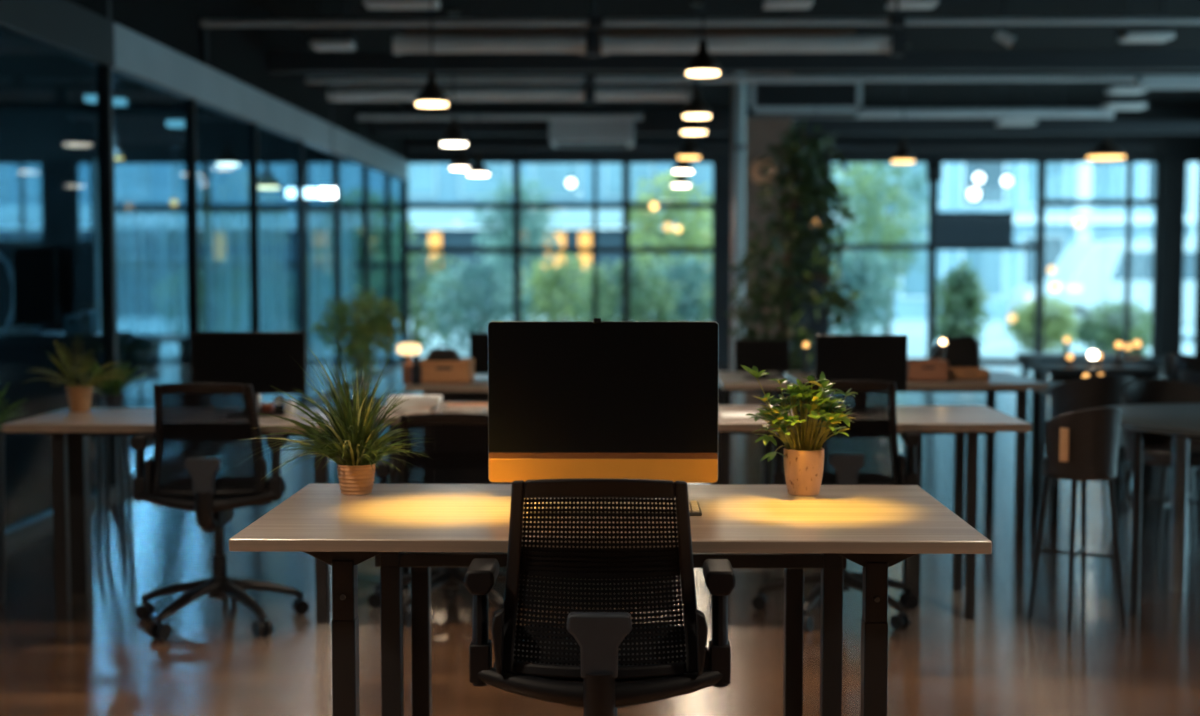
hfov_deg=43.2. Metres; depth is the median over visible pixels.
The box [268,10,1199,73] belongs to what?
ceiling beam
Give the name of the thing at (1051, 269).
globe
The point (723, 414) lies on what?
paper sheet
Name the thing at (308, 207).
window
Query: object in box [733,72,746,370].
vertical pipe
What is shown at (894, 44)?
air duct
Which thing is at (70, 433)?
office desk
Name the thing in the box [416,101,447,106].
diffuser
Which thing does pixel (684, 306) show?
shrub
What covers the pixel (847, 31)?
pipe
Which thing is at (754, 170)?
disc
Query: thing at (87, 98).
diffuser
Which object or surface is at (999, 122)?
diffuser
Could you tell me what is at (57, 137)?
wall
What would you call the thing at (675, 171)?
diffuser
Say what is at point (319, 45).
diffuser
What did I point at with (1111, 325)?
shrub
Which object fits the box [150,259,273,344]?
shrub
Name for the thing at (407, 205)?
window
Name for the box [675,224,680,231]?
globe
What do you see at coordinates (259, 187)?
diffuser
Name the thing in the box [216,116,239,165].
pendant lamp
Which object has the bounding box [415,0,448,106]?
pendant lamp
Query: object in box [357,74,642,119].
ceiling pipe
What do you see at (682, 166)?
pendant lamp
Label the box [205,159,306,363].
window
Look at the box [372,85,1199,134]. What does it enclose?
ceiling beam
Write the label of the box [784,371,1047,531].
office desk
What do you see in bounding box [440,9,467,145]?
pendant lamp
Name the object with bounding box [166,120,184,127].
diffuser
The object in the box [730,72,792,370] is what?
column
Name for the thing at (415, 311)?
shrub
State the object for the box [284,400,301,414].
cup
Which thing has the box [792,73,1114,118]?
ceiling pipe
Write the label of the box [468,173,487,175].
diffuser
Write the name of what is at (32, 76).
ceiling
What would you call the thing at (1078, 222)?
globe
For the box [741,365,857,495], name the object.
leafy plant
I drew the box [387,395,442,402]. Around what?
book
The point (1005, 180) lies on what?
globe
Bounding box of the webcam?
[594,318,600,323]
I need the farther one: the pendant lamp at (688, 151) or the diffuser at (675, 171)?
the diffuser at (675, 171)
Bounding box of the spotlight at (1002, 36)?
[994,0,1015,47]
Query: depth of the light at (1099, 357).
9.30 m
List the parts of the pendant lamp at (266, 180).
cord, lamp shade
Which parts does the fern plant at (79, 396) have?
pot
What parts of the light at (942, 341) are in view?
globe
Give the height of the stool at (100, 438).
0.691 m
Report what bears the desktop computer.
on the office desk at (420, 527)
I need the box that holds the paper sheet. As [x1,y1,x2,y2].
[719,412,755,417]
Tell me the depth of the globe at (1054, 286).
21.82 m
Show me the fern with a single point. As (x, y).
(5, 412)
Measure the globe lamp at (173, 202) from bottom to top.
1.543 m
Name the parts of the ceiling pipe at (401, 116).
hanger rod, hanger rod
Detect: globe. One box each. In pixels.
[664,221,671,230]
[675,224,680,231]
[968,163,979,199]
[974,170,983,182]
[1002,163,1011,185]
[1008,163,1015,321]
[1048,174,1054,273]
[1050,163,1059,291]
[1074,183,1083,227]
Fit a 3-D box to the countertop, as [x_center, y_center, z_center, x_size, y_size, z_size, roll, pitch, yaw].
[-3.902,-0.130,9.732,1.650,0.060,0.500,0,4,1]
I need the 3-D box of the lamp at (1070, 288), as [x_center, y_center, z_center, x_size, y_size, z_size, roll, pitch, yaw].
[8.394,-1.226,26.820,0.250,0.119,0.020,0,4,1]
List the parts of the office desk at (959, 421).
leg, leg, cross rail, leg, leg, leg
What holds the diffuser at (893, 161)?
attached to the pendant lamp at (902, 155)
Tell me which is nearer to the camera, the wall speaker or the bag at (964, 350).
the bag at (964, 350)
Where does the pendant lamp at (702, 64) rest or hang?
hanging from the ceiling
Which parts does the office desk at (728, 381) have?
leg, leg, cross rail, leg, leg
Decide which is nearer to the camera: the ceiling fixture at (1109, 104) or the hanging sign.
the ceiling fixture at (1109, 104)
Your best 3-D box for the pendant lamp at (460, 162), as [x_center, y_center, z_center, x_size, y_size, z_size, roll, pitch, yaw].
[-1.425,-2.464,15.505,0.224,1.064,0.224,0,4,1]
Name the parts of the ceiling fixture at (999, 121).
hanger rod, hanger rod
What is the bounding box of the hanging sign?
[933,158,1012,245]
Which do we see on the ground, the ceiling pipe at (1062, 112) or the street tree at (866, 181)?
the street tree at (866, 181)
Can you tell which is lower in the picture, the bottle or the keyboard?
the keyboard
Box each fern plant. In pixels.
[23,334,129,411]
[88,362,147,407]
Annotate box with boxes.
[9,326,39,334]
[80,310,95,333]
[261,403,274,411]
[419,358,474,383]
[746,72,861,117]
[907,358,948,380]
[949,367,989,379]
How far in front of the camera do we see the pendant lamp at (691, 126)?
12.62 m
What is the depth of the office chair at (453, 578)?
5.56 m
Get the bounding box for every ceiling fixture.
[308,0,356,50]
[363,0,441,8]
[762,0,812,8]
[884,0,938,8]
[975,88,995,120]
[994,82,1038,125]
[1100,72,1148,109]
[1103,72,1146,93]
[1116,0,1176,42]
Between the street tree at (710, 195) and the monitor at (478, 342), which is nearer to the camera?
the monitor at (478, 342)
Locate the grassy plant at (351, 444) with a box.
[244,346,431,494]
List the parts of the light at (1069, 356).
globe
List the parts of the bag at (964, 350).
bag handle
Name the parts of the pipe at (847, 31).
hanger rod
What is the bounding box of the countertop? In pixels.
[0,331,131,344]
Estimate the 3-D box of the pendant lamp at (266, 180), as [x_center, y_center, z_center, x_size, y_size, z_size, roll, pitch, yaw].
[-2.853,-2.144,12.945,0.224,1.386,0.224,0,4,1]
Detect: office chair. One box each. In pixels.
[130,383,309,639]
[368,413,531,627]
[465,478,735,715]
[752,380,920,630]
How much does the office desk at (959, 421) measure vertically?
0.740 m
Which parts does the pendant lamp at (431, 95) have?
cord, lamp shade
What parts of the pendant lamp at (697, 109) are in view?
lamp shade, cord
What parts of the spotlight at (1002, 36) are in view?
stem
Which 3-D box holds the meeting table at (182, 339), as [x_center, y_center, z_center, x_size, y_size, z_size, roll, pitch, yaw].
[-4.082,0.189,12.310,2.000,0.735,0.800,0,4,1]
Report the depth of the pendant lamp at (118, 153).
12.96 m
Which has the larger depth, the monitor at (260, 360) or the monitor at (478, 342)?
the monitor at (478, 342)
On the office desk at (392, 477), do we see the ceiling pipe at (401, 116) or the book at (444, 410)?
the book at (444, 410)
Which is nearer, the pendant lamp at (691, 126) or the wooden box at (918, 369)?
the wooden box at (918, 369)
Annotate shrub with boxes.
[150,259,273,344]
[236,268,333,353]
[358,237,466,348]
[521,253,616,320]
[572,257,682,320]
[636,246,711,320]
[690,266,711,320]
[830,238,905,334]
[935,259,991,345]
[1003,295,1079,351]
[1069,297,1151,355]
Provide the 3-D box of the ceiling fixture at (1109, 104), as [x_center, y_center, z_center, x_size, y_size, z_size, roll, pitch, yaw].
[5.452,-2.802,15.762,0.421,0.422,0.280,0,4,1]
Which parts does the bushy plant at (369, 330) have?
pot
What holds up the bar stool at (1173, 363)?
on the floor
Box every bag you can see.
[426,345,460,360]
[929,331,980,366]
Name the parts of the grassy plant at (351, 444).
pot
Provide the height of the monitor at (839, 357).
0.303 m
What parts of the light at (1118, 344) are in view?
globe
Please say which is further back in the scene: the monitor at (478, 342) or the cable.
the cable
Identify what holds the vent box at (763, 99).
hanging from the ceiling
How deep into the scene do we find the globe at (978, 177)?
22.73 m
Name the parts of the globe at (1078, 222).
globe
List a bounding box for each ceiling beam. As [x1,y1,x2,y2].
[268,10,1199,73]
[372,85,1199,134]
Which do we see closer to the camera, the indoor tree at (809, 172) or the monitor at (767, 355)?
the monitor at (767, 355)
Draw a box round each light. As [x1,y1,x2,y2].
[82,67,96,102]
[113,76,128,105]
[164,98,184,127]
[283,51,340,197]
[801,342,810,373]
[940,339,945,359]
[1061,337,1069,357]
[1064,354,1074,365]
[1084,350,1100,366]
[1096,353,1103,364]
[1112,341,1124,365]
[1122,344,1132,356]
[1131,340,1142,355]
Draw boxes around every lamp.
[0,253,14,331]
[113,74,123,159]
[170,96,177,206]
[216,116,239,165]
[258,130,279,188]
[396,343,421,383]
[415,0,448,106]
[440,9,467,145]
[450,73,471,169]
[467,73,488,175]
[567,176,574,186]
[650,101,657,209]
[671,101,690,186]
[673,73,692,172]
[677,83,700,158]
[681,26,706,134]
[683,0,710,118]
[685,0,720,76]
[813,72,817,221]
[891,43,914,162]
[1067,285,1081,291]
[1086,82,1126,159]
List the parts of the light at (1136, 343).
globe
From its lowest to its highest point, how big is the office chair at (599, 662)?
0.905 m
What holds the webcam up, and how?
attached to the desktop computer
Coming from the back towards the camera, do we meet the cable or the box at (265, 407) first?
the cable
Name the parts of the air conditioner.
hanger rod, hanger rod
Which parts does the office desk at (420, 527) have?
leg, leg, leg, cross rail, leg, leg, leg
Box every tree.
[314,188,419,340]
[423,254,538,351]
[468,174,562,293]
[620,169,711,316]
[686,192,712,291]
[724,118,862,404]
[831,163,921,331]
[842,163,941,334]
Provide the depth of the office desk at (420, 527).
3.48 m
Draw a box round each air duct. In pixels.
[327,84,690,103]
[393,0,599,56]
[601,27,905,56]
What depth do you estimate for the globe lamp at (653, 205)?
18.68 m
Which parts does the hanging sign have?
cord, head rail, cord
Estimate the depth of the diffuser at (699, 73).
9.64 m
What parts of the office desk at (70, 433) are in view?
leg, leg, cross rail, leg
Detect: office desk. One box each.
[2,408,352,622]
[229,484,991,715]
[374,402,673,606]
[404,374,509,483]
[711,405,1031,619]
[718,371,790,484]
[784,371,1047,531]
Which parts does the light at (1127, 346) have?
globe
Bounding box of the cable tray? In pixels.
[1134,40,1199,89]
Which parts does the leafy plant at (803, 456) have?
pot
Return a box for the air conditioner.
[549,84,633,147]
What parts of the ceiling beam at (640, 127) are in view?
hanger rod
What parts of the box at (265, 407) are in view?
lid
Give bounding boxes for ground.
[117,316,1193,357]
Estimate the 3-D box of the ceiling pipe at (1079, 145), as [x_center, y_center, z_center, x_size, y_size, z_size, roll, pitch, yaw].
[2.205,-2.880,18.721,9.188,0.633,0.114,0,4,1]
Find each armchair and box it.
[123,336,160,407]
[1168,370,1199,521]
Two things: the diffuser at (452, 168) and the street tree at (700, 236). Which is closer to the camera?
the diffuser at (452, 168)
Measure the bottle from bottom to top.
0.140 m
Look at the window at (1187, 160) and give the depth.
19.81 m
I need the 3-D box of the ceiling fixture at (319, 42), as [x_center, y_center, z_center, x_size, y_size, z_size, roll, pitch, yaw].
[-2.063,-2.576,11.702,0.331,0.371,0.280,0,4,1]
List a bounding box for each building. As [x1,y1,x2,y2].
[0,163,712,315]
[831,163,1197,318]
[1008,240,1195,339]
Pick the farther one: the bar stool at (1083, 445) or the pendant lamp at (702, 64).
the pendant lamp at (702, 64)
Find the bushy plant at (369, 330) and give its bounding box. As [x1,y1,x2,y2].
[311,287,405,428]
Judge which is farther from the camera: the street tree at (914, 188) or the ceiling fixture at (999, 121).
the street tree at (914, 188)
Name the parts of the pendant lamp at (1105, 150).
lamp shade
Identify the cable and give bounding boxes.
[18,164,25,239]
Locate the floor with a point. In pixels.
(105, 660)
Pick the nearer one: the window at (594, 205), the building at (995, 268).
the window at (594, 205)
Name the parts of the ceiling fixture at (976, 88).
hanger rod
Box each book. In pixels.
[380,405,438,412]
[386,402,437,407]
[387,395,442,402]
[441,407,487,413]
[447,403,487,409]
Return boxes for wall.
[0,0,407,547]
[0,107,1199,364]
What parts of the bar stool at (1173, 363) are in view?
leg, backrest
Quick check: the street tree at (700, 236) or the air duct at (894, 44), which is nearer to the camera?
the air duct at (894, 44)
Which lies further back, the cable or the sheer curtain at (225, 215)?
the cable
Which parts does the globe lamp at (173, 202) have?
cord, globe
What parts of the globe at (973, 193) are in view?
globe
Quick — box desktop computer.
[488,321,718,498]
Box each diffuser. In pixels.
[84,95,96,102]
[113,98,126,105]
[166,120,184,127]
[217,163,238,165]
[258,186,278,188]
[310,40,355,50]
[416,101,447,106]
[441,142,466,145]
[451,167,468,169]
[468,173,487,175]
[672,184,689,186]
[673,170,692,172]
[678,156,699,158]
[682,130,705,134]
[684,114,709,118]
[687,70,718,76]
[892,160,913,162]
[995,119,1036,125]
[1087,156,1124,159]
[1101,103,1146,109]
[1105,87,1146,93]
[1118,32,1174,42]
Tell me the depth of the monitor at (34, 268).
9.65 m
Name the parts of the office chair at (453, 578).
arm, panel, frame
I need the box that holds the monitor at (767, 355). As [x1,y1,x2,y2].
[735,340,789,378]
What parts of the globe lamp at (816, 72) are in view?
cord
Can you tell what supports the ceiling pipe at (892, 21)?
hanging from the ceiling
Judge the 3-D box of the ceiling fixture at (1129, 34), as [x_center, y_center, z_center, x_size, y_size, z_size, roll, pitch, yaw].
[4.177,-2.591,11.589,0.378,0.326,0.280,0,4,1]
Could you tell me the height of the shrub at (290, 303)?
1.553 m
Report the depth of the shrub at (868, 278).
23.86 m
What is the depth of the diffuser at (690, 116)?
11.72 m
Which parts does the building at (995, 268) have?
pane, pane, pane, pane, pane, pane, pane, pane, pane, pane, pane, pane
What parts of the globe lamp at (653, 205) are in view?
globe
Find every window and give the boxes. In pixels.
[0,160,45,245]
[73,160,94,245]
[114,159,206,363]
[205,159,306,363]
[304,159,404,363]
[404,159,516,362]
[516,159,625,320]
[626,159,716,321]
[826,159,933,357]
[931,158,1042,364]
[1039,158,1160,357]
[1180,158,1199,356]
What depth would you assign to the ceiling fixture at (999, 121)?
16.68 m
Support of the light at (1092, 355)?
on the cafe table at (1058, 372)
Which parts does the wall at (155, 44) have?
rail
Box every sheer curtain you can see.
[115,211,185,361]
[205,211,288,331]
[308,211,353,362]
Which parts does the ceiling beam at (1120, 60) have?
hanger rod, hanger rod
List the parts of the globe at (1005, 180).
globe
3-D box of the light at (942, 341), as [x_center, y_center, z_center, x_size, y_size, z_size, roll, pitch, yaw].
[1.766,-0.003,7.811,0.058,0.194,0.058,0,4,1]
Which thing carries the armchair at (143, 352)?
on the floor
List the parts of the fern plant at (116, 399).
pot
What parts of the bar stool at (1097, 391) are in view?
leg, backrest, leg, seat, leg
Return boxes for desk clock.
[274,395,284,413]
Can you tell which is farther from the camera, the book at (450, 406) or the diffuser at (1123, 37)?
the diffuser at (1123, 37)
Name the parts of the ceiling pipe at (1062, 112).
hanger rod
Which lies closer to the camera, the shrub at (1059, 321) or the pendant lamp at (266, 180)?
the pendant lamp at (266, 180)
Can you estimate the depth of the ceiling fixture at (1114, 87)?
14.66 m
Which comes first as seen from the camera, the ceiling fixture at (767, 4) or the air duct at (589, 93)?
the ceiling fixture at (767, 4)
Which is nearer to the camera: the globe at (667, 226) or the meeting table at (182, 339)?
the meeting table at (182, 339)
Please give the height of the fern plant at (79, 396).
0.302 m
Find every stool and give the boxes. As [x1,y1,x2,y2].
[97,406,134,566]
[1027,407,1126,633]
[1046,375,1134,538]
[1109,379,1199,568]
[1152,353,1199,481]
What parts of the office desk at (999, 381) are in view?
cross rail, leg, leg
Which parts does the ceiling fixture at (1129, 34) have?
hanger rod, hanger rod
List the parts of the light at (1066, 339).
globe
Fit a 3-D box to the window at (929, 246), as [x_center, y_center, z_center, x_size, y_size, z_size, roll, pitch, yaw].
[3.666,-1.261,19.898,1.380,2.690,0.080,0,4,1]
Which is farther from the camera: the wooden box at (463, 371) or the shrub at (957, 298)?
the shrub at (957, 298)
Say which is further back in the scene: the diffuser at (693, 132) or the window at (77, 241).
the window at (77, 241)
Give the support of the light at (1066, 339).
on the cafe table at (1034, 357)
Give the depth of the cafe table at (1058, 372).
9.02 m
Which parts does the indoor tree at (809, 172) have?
pot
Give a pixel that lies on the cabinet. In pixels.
(25, 452)
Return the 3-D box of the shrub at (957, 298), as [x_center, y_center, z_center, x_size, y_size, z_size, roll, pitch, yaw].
[5.407,-0.696,22.790,0.989,1.608,0.774,0,4,1]
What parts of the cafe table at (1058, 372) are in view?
leg, leg, leg, leg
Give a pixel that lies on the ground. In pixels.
(998, 344)
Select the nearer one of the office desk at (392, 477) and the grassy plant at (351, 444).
the grassy plant at (351, 444)
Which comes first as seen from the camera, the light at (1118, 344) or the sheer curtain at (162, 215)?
the light at (1118, 344)
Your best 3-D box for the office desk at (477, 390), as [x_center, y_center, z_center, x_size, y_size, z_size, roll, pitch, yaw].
[-0.215,0.477,7.617,1.420,0.740,0.788,0,4,1]
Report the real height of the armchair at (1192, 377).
0.792 m
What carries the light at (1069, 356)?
on the cafe table at (1058, 372)
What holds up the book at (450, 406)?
on the book at (444, 410)
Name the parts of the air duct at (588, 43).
hanger rod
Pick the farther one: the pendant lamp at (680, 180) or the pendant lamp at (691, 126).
the pendant lamp at (680, 180)
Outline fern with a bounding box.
[0,376,32,432]
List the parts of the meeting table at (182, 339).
leg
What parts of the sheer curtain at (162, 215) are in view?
curtain rail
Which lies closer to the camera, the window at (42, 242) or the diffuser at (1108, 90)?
the diffuser at (1108, 90)
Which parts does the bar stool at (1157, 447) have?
leg, backrest, leg, seat, leg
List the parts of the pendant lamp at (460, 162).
lamp shade, cord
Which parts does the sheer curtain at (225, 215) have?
curtain rail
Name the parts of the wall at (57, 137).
panel, panel, post, panel, post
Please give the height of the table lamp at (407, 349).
0.196 m
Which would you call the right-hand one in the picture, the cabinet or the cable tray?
the cable tray
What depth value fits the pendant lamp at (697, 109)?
11.73 m
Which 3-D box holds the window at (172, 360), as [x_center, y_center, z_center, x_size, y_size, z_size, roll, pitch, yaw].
[-5.848,-1.271,20.067,1.310,2.690,0.080,0,4,1]
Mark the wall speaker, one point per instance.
(933, 168)
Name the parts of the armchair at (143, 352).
leg, seat, backrest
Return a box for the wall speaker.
[926,161,941,180]
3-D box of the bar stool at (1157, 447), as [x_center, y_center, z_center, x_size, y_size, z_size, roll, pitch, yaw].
[2.579,0.505,6.790,0.488,0.792,0.468,-1,4,-9]
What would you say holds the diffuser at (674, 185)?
attached to the pendant lamp at (680, 180)
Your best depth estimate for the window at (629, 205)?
19.88 m
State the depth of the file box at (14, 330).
9.49 m
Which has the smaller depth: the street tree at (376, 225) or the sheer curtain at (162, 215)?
the sheer curtain at (162, 215)
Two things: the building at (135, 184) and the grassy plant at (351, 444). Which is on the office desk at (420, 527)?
the grassy plant at (351, 444)
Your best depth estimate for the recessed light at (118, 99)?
12.41 m
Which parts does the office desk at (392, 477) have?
leg, leg, cross rail, leg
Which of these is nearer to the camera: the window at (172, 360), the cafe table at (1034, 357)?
the cafe table at (1034, 357)
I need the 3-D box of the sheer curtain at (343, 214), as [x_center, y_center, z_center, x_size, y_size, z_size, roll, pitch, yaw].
[-3.498,-0.928,19.793,0.600,1.978,0.095,0,4,1]
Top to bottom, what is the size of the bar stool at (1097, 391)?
0.792 m
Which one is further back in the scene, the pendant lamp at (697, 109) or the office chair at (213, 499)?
the pendant lamp at (697, 109)
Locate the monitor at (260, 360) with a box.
[190,332,306,416]
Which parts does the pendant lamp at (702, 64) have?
lamp shade, cord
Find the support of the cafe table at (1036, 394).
on the floor
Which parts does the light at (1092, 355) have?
globe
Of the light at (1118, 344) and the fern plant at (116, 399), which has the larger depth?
the light at (1118, 344)
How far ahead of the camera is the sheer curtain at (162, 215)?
19.83 m
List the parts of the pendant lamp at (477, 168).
lamp shade, cord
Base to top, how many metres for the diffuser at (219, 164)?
0.039 m
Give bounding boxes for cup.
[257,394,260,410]
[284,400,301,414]
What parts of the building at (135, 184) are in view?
pane, pane, pane, pane, lit pane, pane, pane, pane, lit pane, pane, lit pane, pane, lit pane, lit pane, pane, pane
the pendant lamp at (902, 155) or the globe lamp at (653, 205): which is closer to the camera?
the pendant lamp at (902, 155)
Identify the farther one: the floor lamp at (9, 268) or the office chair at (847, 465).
the floor lamp at (9, 268)
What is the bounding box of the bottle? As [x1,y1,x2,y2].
[412,355,420,384]
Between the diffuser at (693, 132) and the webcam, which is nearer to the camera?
the webcam
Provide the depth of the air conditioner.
16.79 m
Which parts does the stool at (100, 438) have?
leg, leg, leg, leg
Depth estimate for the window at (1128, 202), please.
19.78 m
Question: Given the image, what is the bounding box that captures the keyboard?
[530,500,701,515]
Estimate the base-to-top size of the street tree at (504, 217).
3.030 m
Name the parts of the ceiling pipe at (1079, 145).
hanger rod, hanger rod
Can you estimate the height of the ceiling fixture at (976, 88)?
0.488 m
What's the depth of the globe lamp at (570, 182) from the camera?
18.38 m
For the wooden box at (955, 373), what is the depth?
7.57 m
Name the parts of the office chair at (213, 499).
arm, panel, frame, seat, height lever, arm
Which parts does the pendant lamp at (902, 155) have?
lamp shade, cord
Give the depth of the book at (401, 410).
5.88 m
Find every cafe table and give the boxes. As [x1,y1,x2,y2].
[1017,353,1163,441]
[1027,363,1160,484]
[1030,382,1145,519]
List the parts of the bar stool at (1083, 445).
leg, tan panel, leg, seat, leg, backrest, leg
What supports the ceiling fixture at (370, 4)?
hanging from the ceiling
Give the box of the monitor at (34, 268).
[13,247,57,332]
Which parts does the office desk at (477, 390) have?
leg, cross rail, modesty panel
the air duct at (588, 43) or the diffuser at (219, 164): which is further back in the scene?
the diffuser at (219, 164)
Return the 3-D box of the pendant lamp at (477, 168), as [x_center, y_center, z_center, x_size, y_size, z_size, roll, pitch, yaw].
[-1.218,-2.397,15.105,0.224,1.149,0.224,0,4,1]
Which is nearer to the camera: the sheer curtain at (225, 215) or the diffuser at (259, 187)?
the diffuser at (259, 187)
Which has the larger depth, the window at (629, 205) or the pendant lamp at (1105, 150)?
the window at (629, 205)
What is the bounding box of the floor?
[0,364,1199,715]
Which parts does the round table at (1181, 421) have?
leg, leg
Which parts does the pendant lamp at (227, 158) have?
lamp shade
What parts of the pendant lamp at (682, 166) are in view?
lamp shade, cord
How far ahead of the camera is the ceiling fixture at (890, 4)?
10.93 m
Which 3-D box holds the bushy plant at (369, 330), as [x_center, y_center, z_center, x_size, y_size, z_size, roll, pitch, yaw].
[-1.852,0.031,11.558,0.766,1.144,0.735,0,4,1]
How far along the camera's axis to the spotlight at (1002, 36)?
11.29 m
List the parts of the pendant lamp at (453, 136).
cord, lamp shade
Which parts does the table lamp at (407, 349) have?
lamp shade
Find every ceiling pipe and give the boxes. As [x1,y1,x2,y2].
[200,0,1199,61]
[306,73,1135,83]
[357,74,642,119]
[407,98,1153,150]
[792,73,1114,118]
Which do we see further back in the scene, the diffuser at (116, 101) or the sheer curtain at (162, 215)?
the sheer curtain at (162, 215)
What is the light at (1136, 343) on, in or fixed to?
on the cafe table at (1034, 357)
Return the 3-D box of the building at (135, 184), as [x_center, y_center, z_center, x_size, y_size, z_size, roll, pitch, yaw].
[-7.922,-5.833,43.470,26.600,9.000,8.800,0,4,1]
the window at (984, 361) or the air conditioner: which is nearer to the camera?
the air conditioner
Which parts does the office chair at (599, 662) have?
arm, seat, panel, frame, height lever, arm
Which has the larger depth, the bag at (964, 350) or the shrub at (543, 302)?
the shrub at (543, 302)
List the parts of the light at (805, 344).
globe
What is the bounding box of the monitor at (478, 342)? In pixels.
[470,333,487,373]
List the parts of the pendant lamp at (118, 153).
cord, lamp shade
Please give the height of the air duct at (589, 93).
0.474 m
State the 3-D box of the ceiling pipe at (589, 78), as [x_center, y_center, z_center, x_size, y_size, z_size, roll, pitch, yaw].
[1.303,-2.677,13.639,8.915,0.408,0.072,0,4,1]
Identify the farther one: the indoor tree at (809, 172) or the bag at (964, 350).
the indoor tree at (809, 172)
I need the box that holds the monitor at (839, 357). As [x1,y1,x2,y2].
[815,335,907,410]
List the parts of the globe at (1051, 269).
globe, cord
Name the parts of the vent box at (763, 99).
vent frame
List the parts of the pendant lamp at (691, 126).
lamp shade, cord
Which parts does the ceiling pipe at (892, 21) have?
hanger rod, hanger rod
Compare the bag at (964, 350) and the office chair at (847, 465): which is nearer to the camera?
the office chair at (847, 465)
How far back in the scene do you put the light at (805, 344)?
7.99 m
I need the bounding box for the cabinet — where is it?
[0,331,131,473]
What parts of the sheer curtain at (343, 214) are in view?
curtain rail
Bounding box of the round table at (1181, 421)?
[1107,403,1199,612]
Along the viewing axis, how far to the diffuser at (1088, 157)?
16.50 m
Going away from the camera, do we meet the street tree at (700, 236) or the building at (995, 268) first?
the street tree at (700, 236)
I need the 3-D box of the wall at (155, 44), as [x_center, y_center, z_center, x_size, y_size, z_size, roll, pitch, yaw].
[-2.734,-1.039,10.982,0.120,3.350,17.950,0,4,1]
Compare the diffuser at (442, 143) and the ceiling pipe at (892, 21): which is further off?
the diffuser at (442, 143)
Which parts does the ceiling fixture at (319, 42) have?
hanger rod, hanger rod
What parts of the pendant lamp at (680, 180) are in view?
lamp shade, cord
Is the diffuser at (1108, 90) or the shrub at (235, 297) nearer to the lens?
the diffuser at (1108, 90)
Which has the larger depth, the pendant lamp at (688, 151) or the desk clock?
the pendant lamp at (688, 151)
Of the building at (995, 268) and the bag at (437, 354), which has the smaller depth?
the bag at (437, 354)
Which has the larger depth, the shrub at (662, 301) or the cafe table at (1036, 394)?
the shrub at (662, 301)
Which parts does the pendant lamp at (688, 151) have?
lamp shade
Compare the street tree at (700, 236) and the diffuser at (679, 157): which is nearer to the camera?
the diffuser at (679, 157)
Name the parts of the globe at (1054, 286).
globe, cord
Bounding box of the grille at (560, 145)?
[556,143,627,147]
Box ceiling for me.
[0,0,1199,108]
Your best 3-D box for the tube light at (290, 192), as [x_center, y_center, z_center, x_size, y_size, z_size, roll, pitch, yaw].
[-2.751,-2.228,14.441,0.540,1.404,0.098,0,4,1]
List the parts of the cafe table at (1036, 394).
leg, leg, leg, leg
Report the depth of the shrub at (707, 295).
22.81 m
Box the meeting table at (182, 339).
[132,334,210,407]
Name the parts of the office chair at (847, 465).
arm, seat, frame, panel, arm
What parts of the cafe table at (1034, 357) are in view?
leg, leg, leg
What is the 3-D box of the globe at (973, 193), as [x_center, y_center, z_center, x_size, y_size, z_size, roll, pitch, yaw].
[5.721,-3.371,23.138,0.180,1.899,0.180,0,4,1]
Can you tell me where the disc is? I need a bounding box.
[749,158,775,183]
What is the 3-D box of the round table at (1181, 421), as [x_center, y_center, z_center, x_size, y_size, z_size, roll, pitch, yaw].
[2.536,0.590,5.954,1.200,0.722,1.200,0,4,1]
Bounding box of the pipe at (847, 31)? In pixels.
[406,6,853,37]
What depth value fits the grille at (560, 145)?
17.10 m
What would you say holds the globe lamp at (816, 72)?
hanging from the ceiling

